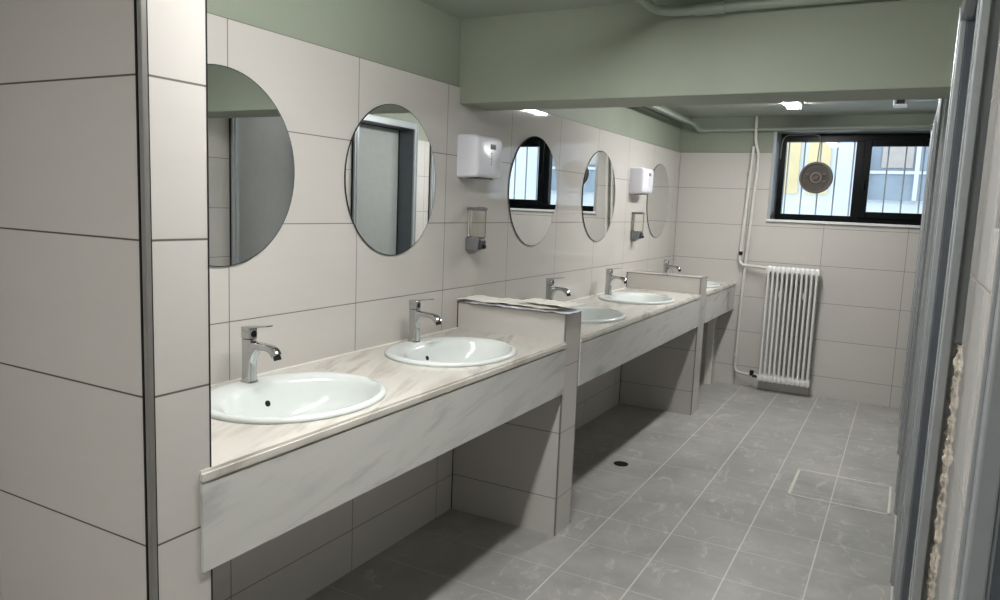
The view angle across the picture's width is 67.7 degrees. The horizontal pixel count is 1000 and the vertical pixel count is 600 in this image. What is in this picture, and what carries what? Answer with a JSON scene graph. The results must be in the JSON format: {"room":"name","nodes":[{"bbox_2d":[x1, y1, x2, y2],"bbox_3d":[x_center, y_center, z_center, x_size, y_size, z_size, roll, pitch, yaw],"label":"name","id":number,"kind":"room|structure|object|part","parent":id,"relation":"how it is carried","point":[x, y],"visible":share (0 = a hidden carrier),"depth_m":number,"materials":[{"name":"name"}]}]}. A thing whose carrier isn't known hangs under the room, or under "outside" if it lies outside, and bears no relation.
{"room":"public restroom","nodes":[
{"label":"public restroom","id":0,"kind":"room"},
{"bbox_2d":[0,0,212,599],"bbox_3d":[-0.882,0.091,1.626,0.550,2.262,0.148,6,8,28],"label":"wall pier","id":1,"kind":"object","parent":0,"point":[105,362],"visible":1,"depth_m":1.51,"materials":[{"name":"beige tile"}]},
{"bbox_2d":[0,0,680,599],"bbox_3d":[-0.983,0.016,2.178,0.160,2.262,10.853,6,8,28],"label":"wall","id":2,"kind":"structure","parent":0,"point":[324,65],"depth_m":2.91,"materials":[{"name":"white tile"}]},
{"bbox_2d":[208,64,294,266],"bbox_3d":[-0.823,-0.393,2.213,0.005,0.590,0.590,6,8,28],"label":"round mirror","id":3,"kind":"object","parent":2,"relation":"attached to","point":[252,169],"visible":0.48,"depth_m":2.28,"materials":[{"name":"clear glass"}]},
{"bbox_2d":[200,327,566,572],"bbox_3d":[-0.416,0.356,2.537,0.559,0.231,1.899,6,8,28],"label":"countertop","id":4,"kind":"structure","parent":2,"relation":"attached to","point":[263,482],"depth_m":2.07,"materials":[{"name":"white stone"}]},
{"bbox_2d":[240,325,281,383],"bbox_3d":[-0.714,0.164,2.235,0.151,0.183,0.042,6,8,28],"label":"mixer tap","id":5,"kind":"object","parent":4,"relation":"on","point":[251,348],"visible":1,"depth_m":2.24,"materials":[{"name":"silver metal"}]},
{"bbox_3d":[-0.728,0.080,2.234,0.102,0.018,0.031,6,8,28],"label":"lever","id":6,"kind":"part","parent":5,"relation":"part of","materials":[{"name":"silver metal"}]},
{"bbox_3d":[-0.712,0.164,2.234,0.143,0.072,0.029,6,8,28],"label":"spout","id":7,"kind":"part","parent":5,"relation":"part of","materials":[{"name":"silver metal"}]},
{"bbox_2d":[211,371,386,423],"bbox_3d":[-0.597,0.344,2.182,0.480,0.156,0.574,6,8,28],"label":"basin","id":8,"kind":"object","parent":4,"relation":"in","point":[293,397],"visible":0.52,"depth_m":2.29,"materials":[{"name":"white ceramic"}]},
{"bbox_3d":[-0.322,0.425,2.162,0.021,0.198,1.320,6,8,28],"label":"apron panel","id":9,"kind":"part","parent":4,"relation":"part of","materials":[{"name":"white stone"}]},
{"bbox_2d":[408,299,440,342],"bbox_3d":[-0.299,0.084,2.989,0.151,0.183,0.042,6,8,28],"label":"mixer tap","id":10,"kind":"object","parent":4,"relation":"on","point":[416,316],"visible":1,"depth_m":3.00,"materials":[{"name":"silver metal"}]},
{"bbox_3d":[-0.313,0.000,2.988,0.102,0.018,0.031,6,8,28],"label":"lever","id":11,"kind":"part","parent":10,"relation":"part of","materials":[{"name":"silver metal"}]},
{"bbox_3d":[-0.298,0.083,2.988,0.143,0.072,0.029,6,8,28],"label":"spout","id":12,"kind":"part","parent":10,"relation":"part of","materials":[{"name":"silver metal"}]},
{"bbox_2d":[385,336,516,366],"bbox_3d":[-0.190,0.265,2.924,0.480,0.156,0.574,6,8,28],"label":"basin","id":13,"kind":"object","parent":4,"relation":"in","point":[442,351],"visible":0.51,"depth_m":3.05,"materials":[{"name":"white ceramic"}]},
{"bbox_3d":[0.133,0.336,2.990,0.021,0.198,0.577,6,8,28],"label":"apron panel","id":14,"kind":"part","parent":4,"relation":"part of","materials":[{"name":"white stone"}]},
{"bbox_2d":[344,104,435,254],"bbox_3d":[-0.419,-0.471,2.948,0.005,0.590,0.590,6,8,28],"label":"round mirror","id":15,"kind":"object","parent":2,"relation":"attached to","point":[390,174],"visible":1,"depth_m":2.92,"materials":[{"name":"clear glass"}]},
{"bbox_2d":[465,207,487,253],"bbox_3d":[-0.105,-0.323,3.469,0.094,0.219,0.068,6,8,28],"label":"soap dispenser","id":16,"kind":"object","parent":2,"relation":"attached to","point":[473,245],"visible":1,"depth_m":3.46,"materials":[{"name":"white plastic"}]},
{"bbox_2d":[467,210,485,237],"bbox_3d":[-0.108,-0.354,3.468,0.077,0.124,0.060,6,8,28],"label":"bottle","id":17,"kind":"object","parent":16,"relation":"on","point":[469,227],"depth_m":3.48,"materials":[{"name":"white"}]},
{"bbox_2d":[457,134,501,179],"bbox_3d":[-0.089,-0.651,3.416,0.110,0.193,0.232,6,8,28],"label":"dispenser","id":18,"kind":"object","parent":2,"relation":"attached to","point":[478,156],"visible":1,"depth_m":3.33,"materials":[{"name":"white plastic"}]},
{"bbox_2d":[508,136,556,245],"bbox_3d":[0.185,-0.588,4.047,0.005,0.590,0.590,6,8,28],"label":"round mirror","id":19,"kind":"object","parent":2,"relation":"attached to","point":[532,189],"visible":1,"depth_m":4.02,"materials":[{"name":"clear glass"}]},
{"bbox_2d":[582,151,614,241],"bbox_3d":[0.652,-0.678,4.896,0.005,0.590,0.590,6,8,28],"label":"round mirror","id":20,"kind":"object","parent":2,"relation":"attached to","point":[598,189],"visible":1,"depth_m":4.88,"materials":[{"name":"clear glass"}]},
{"bbox_2d":[566,287,700,385],"bbox_3d":[0.650,0.149,4.476,0.559,0.231,2.207,6,8,28],"label":"countertop","id":21,"kind":"structure","parent":2,"relation":"attached to","point":[604,347],"depth_m":4.17,"materials":[{"name":"white stone"}]},
{"bbox_2d":[546,277,570,299],"bbox_3d":[0.322,-0.037,4.118,0.151,0.183,0.042,6,8,28],"label":"mixer tap","id":22,"kind":"object","parent":21,"relation":"on","point":[551,289],"visible":0.87,"depth_m":4.12,"materials":[{"name":"silver metal"}]},
{"bbox_3d":[0.323,-0.037,4.117,0.143,0.072,0.029,6,8,28],"label":"spout","id":23,"kind":"part","parent":22,"relation":"part of","materials":[{"name":"silver metal"}]},
{"bbox_2d":[565,306,626,322],"bbox_3d":[0.434,0.144,4.058,0.480,0.156,0.574,6,8,28],"label":"basin","id":24,"kind":"object","parent":21,"relation":"in","point":[591,314],"visible":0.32,"depth_m":4.24,"materials":[{"name":"white ceramic"}]},
{"bbox_2d":[604,268,626,294],"bbox_3d":[0.770,-0.124,4.933,0.151,0.183,0.042,6,8,28],"label":"mixer tap","id":25,"kind":"object","parent":21,"relation":"on","point":[610,277],"visible":1,"depth_m":4.94,"materials":[{"name":"silver metal"}]},
{"bbox_3d":[0.772,-0.124,4.933,0.143,0.072,0.029,6,8,28],"label":"spout","id":26,"kind":"part","parent":25,"relation":"part of","materials":[{"name":"silver metal"}]},
{"bbox_2d":[598,292,674,304],"bbox_3d":[0.893,0.056,4.891,0.480,0.156,0.574,6,8,28],"label":"basin","id":27,"kind":"object","parent":21,"relation":"in","point":[640,298],"visible":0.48,"depth_m":5.03,"materials":[{"name":"white ceramic"}]},
{"bbox_2d":[631,212,644,241],"bbox_3d":[1.025,-0.542,5.525,0.094,0.219,0.068,6,8,28],"label":"soap dispenser","id":28,"kind":"object","parent":2,"relation":"attached to","point":[635,235],"visible":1,"depth_m":5.51,"materials":[{"name":"white plastic"}]},
{"bbox_2d":[632,214,643,230],"bbox_3d":[1.022,-0.573,5.523,0.077,0.124,0.060,6,8,28],"label":"bottle","id":29,"kind":"object","parent":28,"relation":"on","point":[633,216],"depth_m":5.54,"materials":[{"name":"white"}]},
{"bbox_2d":[629,167,653,194],"bbox_3d":[1.041,-0.871,5.470,0.110,0.193,0.232,6,8,28],"label":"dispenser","id":30,"kind":"object","parent":2,"relation":"attached to","point":[641,179],"visible":1,"depth_m":5.38,"materials":[{"name":"white plastic"}]},
{"bbox_2d":[647,164,668,237],"bbox_3d":[1.283,-0.801,6.043,0.005,0.590,0.590,6,8,28],"label":"round mirror","id":31,"kind":"object","parent":2,"relation":"attached to","point":[658,200],"visible":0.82,"depth_m":6.04,"materials":[{"name":"clear glass"}]},
{"bbox_2d":[704,280,735,322],"bbox_3d":[1.516,-0.019,6.049,0.559,0.231,1.034,6,8,28],"label":"countertop","id":32,"kind":"structure","parent":2,"relation":"attached to","point":[719,300],"depth_m":5.87,"materials":[{"name":"white stone"}]},
{"bbox_2d":[663,259,680,272],"bbox_3d":[1.406,-0.247,6.089,0.151,0.183,0.042,6,8,28],"label":"mixer tap","id":33,"kind":"object","parent":32,"relation":"on","point":[666,267],"visible":0.8,"depth_m":6.09,"materials":[{"name":"silver metal"}]},
{"bbox_3d":[1.408,-0.247,6.088,0.143,0.072,0.029,6,8,28],"label":"spout","id":34,"kind":"part","parent":33,"relation":"part of","materials":[{"name":"silver metal"}]},
{"bbox_2d":[707,281,719,287],"bbox_3d":[1.526,-0.067,6.043,0.480,0.156,0.574,6,8,28],"label":"basin","id":35,"kind":"object","parent":32,"relation":"in","point":[710,284],"visible":0.13,"depth_m":6.08,"materials":[{"name":"white ceramic"}]},
{"bbox_3d":[1.653,0.042,5.752,0.021,0.198,0.635,6,8,28],"label":"apron panel","id":36,"kind":"part","parent":32,"relation":"part of","materials":[{"name":"white stone"}]},
{"bbox_3d":[1.901,-0.006,6.203,0.021,0.198,0.397,6,8,28],"label":"apron panel","id":37,"kind":"part","parent":32,"relation":"part of","materials":[{"name":"white stone"}]},
{"bbox_2d":[451,300,581,535],"bbox_3d":[0.066,0.524,3.475,0.550,1.008,0.172,6,8,28],"label":"wall","id":38,"kind":"structure","parent":0,"point":[518,472],"depth_m":3.38,"materials":[{"name":"beige tile"}]},
{"bbox_2d":[470,301,584,313],"bbox_3d":[0.121,0.028,3.361,0.503,0.010,0.182,7,8,30],"label":"paper sheet","id":39,"kind":"object","parent":38,"relation":"on","point":[564,310],"visible":0.66,"depth_m":3.30,"materials":[{"name":"white paper"}]},
{"bbox_2d":[458,295,564,308],"bbox_3d":[0.065,0.009,3.402,0.507,0.012,0.177,6,8,27],"label":"paper sheet","id":40,"kind":"object","parent":39,"relation":"on","point":[481,298],"visible":0.87,"depth_m":3.40,"materials":[{"name":"white paper"}]},
{"bbox_2d":[518,298,584,307],"bbox_3d":[0.230,0.011,3.328,0.265,0.008,0.159,7,9,34],"label":"paper sheet","id":41,"kind":"object","parent":40,"relation":"on","point":[533,300],"visible":1,"depth_m":3.32,"materials":[{"name":"white paper"}]},
{"bbox_2d":[306,381,899,599],"bbox_3d":[0.336,1.357,1.509,3.360,0.120,11.003,6,8,28],"label":"floor","id":42,"kind":"structure","parent":0,"point":[701,507],"depth_m":3.51,"materials":[{"name":"grey tile"}]},
{"bbox_2d":[614,461,627,465],"bbox_3d":[0.700,0.947,4.317,0.084,0.004,0.084,6,8,28],"label":"floor drain","id":43,"kind":"object","parent":42,"relation":"on","point":[618,463],"visible":1,"depth_m":4.31,"materials":[{"name":"black metal"}]},
{"bbox_2d":[699,317,717,384],"bbox_3d":[1.661,0.276,6.510,0.435,0.853,0.145,6,8,28],"label":"boxed riser","id":44,"kind":"structure","parent":42,"relation":"on","point":[710,327],"depth_m":6.39,"materials":[{"name":"beige tile"}]},
{"bbox_2d":[787,469,891,514],"bbox_3d":[1.846,1.030,4.040,0.487,0.002,0.462,6,8,28],"label":"floor hatch","id":45,"kind":"object","parent":42,"relation":"on","point":[859,494],"visible":1,"depth_m":4.02,"materials":[{"name":"grey stone"}]},
{"bbox_2d":[619,270,706,414],"bbox_3d":[1.209,0.305,5.554,0.550,1.004,0.186,6,8,28],"label":"wall","id":46,"kind":"structure","parent":0,"point":[666,377],"depth_m":5.46,"materials":[{"name":"beige tile"}]},
{"bbox_2d":[418,0,938,117],"bbox_3d":[0.431,-1.003,1.205,3.360,0.120,11.003,6,8,28],"label":"ceiling","id":47,"kind":"structure","parent":0,"point":[461,9],"depth_m":5.24,"materials":[{"name":"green paint"}]},
{"bbox_2d":[646,106,689,123],"bbox_3d":[0.801,-1.383,4.941,0.050,0.048,3.339,6,8,28],"label":"cable trunking","id":48,"kind":"object","parent":47,"relation":"attached to","point":[653,109],"visible":0.21,"depth_m":5.95,"materials":[{"name":"white plastic"}]},
{"bbox_2d":[459,0,962,110],"bbox_3d":[0.728,-0.980,2.960,1.930,0.371,0.261,6,8,28],"label":"ceiling beam","id":49,"kind":"structure","parent":47,"relation":"attached to","point":[618,55],"depth_m":2.80,"materials":[{"name":"green paint"}]},
{"bbox_2d":[636,0,865,15],"bbox_3d":[0.811,-0.996,2.185,1.016,0.043,0.976,6,8,28],"label":"ceiling pipe","id":50,"kind":"object","parent":49,"relation":"attached to","point":[712,8],"visible":1,"depth_m":2.69,"materials":[{"name":"white metal"}]},
{"bbox_2d":[783,102,802,108],"bbox_3d":[1.805,-1.330,4.792,0.108,0.038,1.300,6,8,28],"label":"recessed light","id":51,"kind":"object","parent":47,"relation":"in","point":[796,105],"visible":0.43,"depth_m":5.24,"materials":[{"name":"white plastic"}]},
{"bbox_2d":[893,99,938,107],"bbox_3d":[2.652,-1.272,4.750,0.255,0.075,0.130,6,8,28],"label":"junction box","id":52,"kind":"object","parent":47,"relation":"attached to","point":[900,103],"visible":0.56,"depth_m":4.75,"materials":[{"name":"white plastic"}]},
{"bbox_3d":[2.677,-1.273,4.713,0.175,0.022,0.030,6,8,28],"label":"rail","id":53,"kind":"part","parent":52,"relation":"part of","materials":[{"name":"metal"}]},
{"bbox_2d":[672,114,935,408],"bbox_3d":[2.945,-0.319,6.013,3.060,2.262,0.330,6,8,28],"label":"wall","id":54,"kind":"structure","parent":0,"point":[867,277],"depth_m":6.12,"materials":[{"name":"beige tile"}]},
{"bbox_2d":[734,116,759,375],"bbox_3d":[2.123,-0.430,6.191,0.050,2.155,0.228,-4,10,-41],"label":"pipe","id":55,"kind":"object","parent":54,"relation":"attached to","point":[751,372],"visible":1,"depth_m":6.24,"materials":[{"name":"white metal"}]},
{"bbox_2d":[738,146,766,268],"bbox_3d":[2.126,-0.762,6.156,0.258,1.003,0.040,9,10,42],"label":"pipe","id":56,"kind":"object","parent":54,"relation":"attached to","point":[740,254],"visible":1,"depth_m":6.21,"materials":[{"name":"silver metal"}]},
{"bbox_2d":[752,266,820,387],"bbox_3d":[2.347,0.208,6.123,0.450,0.958,0.149,6,8,28],"label":"radiator","id":57,"kind":"object","parent":54,"relation":"attached to","point":[793,271],"visible":1,"depth_m":6.07,"materials":[{"name":"white metal"}]},
{"bbox_2d":[783,143,790,213],"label":"bar","id":58,"kind":"object","parent":54,"relation":"in","point":[789,143],"depth_m":6.50,"materials":[{"name":"grey metal"}]},
{"bbox_2d":[799,187,801,213],"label":"bar","id":59,"kind":"object","parent":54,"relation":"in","point":[801,187],"depth_m":6.46,"materials":[{"name":"grey metal"}]},
{"bbox_2d":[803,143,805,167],"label":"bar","id":60,"kind":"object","parent":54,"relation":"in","point":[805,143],"depth_m":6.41,"materials":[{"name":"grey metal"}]},
{"bbox_2d":[814,193,817,214],"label":"bar","id":61,"kind":"object","parent":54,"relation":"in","point":[816,193],"depth_m":6.40,"materials":[{"name":"grey metal"}]},
{"bbox_2d":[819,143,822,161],"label":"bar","id":62,"kind":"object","parent":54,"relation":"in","point":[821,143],"depth_m":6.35,"materials":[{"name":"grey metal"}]},
{"bbox_2d":[831,142,838,214],"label":"bar","id":63,"kind":"object","parent":54,"relation":"in","point":[838,142],"depth_m":6.32,"materials":[{"name":"grey metal"}]},
{"bbox_2d":[766,127,931,227],"bbox_3d":[2.900,-0.972,5.944,1.379,0.749,0.332,6,8,28],"label":"window","id":64,"kind":"structure","parent":54,"relation":"in","point":[866,139],"depth_m":6.04,"materials":[{"name":"black metal"}]},
{"bbox_2d":[780,134,832,193],"bbox_3d":[2.556,-1.135,6.218,0.424,0.482,0.058,6,8,28],"label":"fan","id":65,"kind":"object","parent":64,"relation":"attached to","point":[815,177],"visible":1,"depth_m":6.20,"materials":[{"name":"plastic"}]},
{"bbox_3d":[2.501,-1.264,6.211,0.309,0.228,0.029,6,8,25],"label":"cord","id":66,"kind":"part","parent":65,"relation":"part of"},
{"bbox_2d":[802,165,829,190],"bbox_3d":[2.624,-1.016,6.194,0.224,0.224,0.008,6,8,28],"label":"grille","id":67,"kind":"object","parent":65,"relation":"attached to","point":[814,177],"depth_m":6.20,"materials":[{"name":"plastic"}]},
{"bbox_3d":[2.875,-0.609,5.973,1.379,0.020,0.292,6,8,28],"label":"sill","id":68,"kind":"part","parent":64,"relation":"part of","materials":[{"name":"white stone"}]},
{"bbox_3d":[3.229,-0.946,5.884,0.680,0.630,0.044,6,8,28],"label":"sash","id":69,"kind":"part","parent":64,"relation":"part of","materials":[{"name":"black metal"}]},
{"bbox_2d":[847,142,855,215],"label":"bar","id":70,"kind":"object","parent":54,"relation":"in","point":[852,177],"depth_m":6.26,"materials":[{"name":"grey metal"}]},
{"bbox_2d":[882,147,889,211],"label":"bar","id":71,"kind":"object","parent":54,"relation":"in","point":[888,147],"depth_m":6.13,"materials":[{"name":"grey metal"}]},
{"bbox_2d":[899,147,907,212],"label":"bar","id":72,"kind":"object","parent":54,"relation":"in","point":[906,147],"depth_m":6.07,"materials":[{"name":"grey metal"}]},
{"bbox_2d":[917,147,925,213],"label":"bar","id":73,"kind":"object","parent":54,"relation":"in","point":[924,147],"depth_m":6.01,"materials":[{"name":"grey metal"}]},
{"bbox_2d":[926,32,999,599],"bbox_3d":[1.323,0.269,0.936,1.299,2.262,10.853,6,8,28],"label":"wall","id":74,"kind":"structure","parent":0,"point":[967,363],"depth_m":1.18,"materials":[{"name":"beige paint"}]},
{"bbox_2d":[649,106,931,132],"bbox_3d":[1.642,-1.229,4.505,1.756,0.075,3.354,6,8,28],"label":"pipe","id":75,"kind":"object","parent":74,"relation":"attached to","point":[659,108],"visible":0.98,"depth_m":5.87,"materials":[{"name":"white metal"}]},
{"bbox_2d":[898,121,933,439],"bbox_3d":[2.928,-0.111,5.026,0.229,2.100,0.680,6,8,28],"label":"door","id":76,"kind":"structure","parent":74,"relation":"in","point":[933,121],"depth_m":5.27,"materials":[{"name":"metal"}]},
{"bbox_2d":[895,99,939,492],"bbox_3d":[2.466,-0.022,4.186,0.229,2.100,0.815,6,8,28],"label":"door","id":77,"kind":"structure","parent":74,"relation":"in","point":[937,111],"depth_m":4.47,"materials":[{"name":"metal"}]},
{"bbox_2d":[890,98,949,585],"bbox_3d":[1.929,0.082,3.212,0.229,2.100,0.880,6,8,28],"label":"door","id":78,"kind":"structure","parent":74,"relation":"in","point":[944,102],"depth_m":2.98,"materials":[{"name":"metal"}]},
{"bbox_2d":[892,0,999,599],"bbox_3d":[1.171,0.229,1.833,0.229,2.100,1.080,6,8,28],"label":"door","id":79,"kind":"structure","parent":74,"relation":"in","point":[978,30],"depth_m":1.43,"materials":[{"name":"metal"}]},
{"bbox_2d":[953,227,999,599],"bbox_3d":[0.276,0.403,0.206,0.229,2.100,1.050,6,8,28],"label":"door","id":80,"kind":"structure","parent":74,"relation":"in","point":[978,565],"depth_m":0.65,"materials":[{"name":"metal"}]},
{"label":"outside","id":81,"kind":"structure","parent":0,"visible":0},
{"bbox_2d":[782,142,928,215],"bbox_3d":[3.957,-1.375,7.721,9.000,6.000,0.475,6,8,28],"label":"building","id":82,"kind":"structure","parent":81,"point":[914,161],"depth_m":7.71,"materials":[{"name":"white"}]},
{"bbox_3d":[3.110,-1.890,7.929,0.220,1.500,0.030,6,8,28],"label":"cream panel","id":83,"kind":"part","parent":82,"relation":"part of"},
{"bbox_3d":[3.373,-1.862,7.787,0.220,1.500,0.030,6,8,28],"label":"cream panel","id":84,"kind":"part","parent":82,"relation":"part of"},
{"bbox_2d":[881,147,914,167],"bbox_3d":[3.986,-1.629,7.427,0.280,0.620,0.012,6,8,28],"label":"window","id":85,"kind":"structure","parent":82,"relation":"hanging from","point":[897,154],"depth_m":7.45,"materials":[{"name":"white glass"}]}
]}

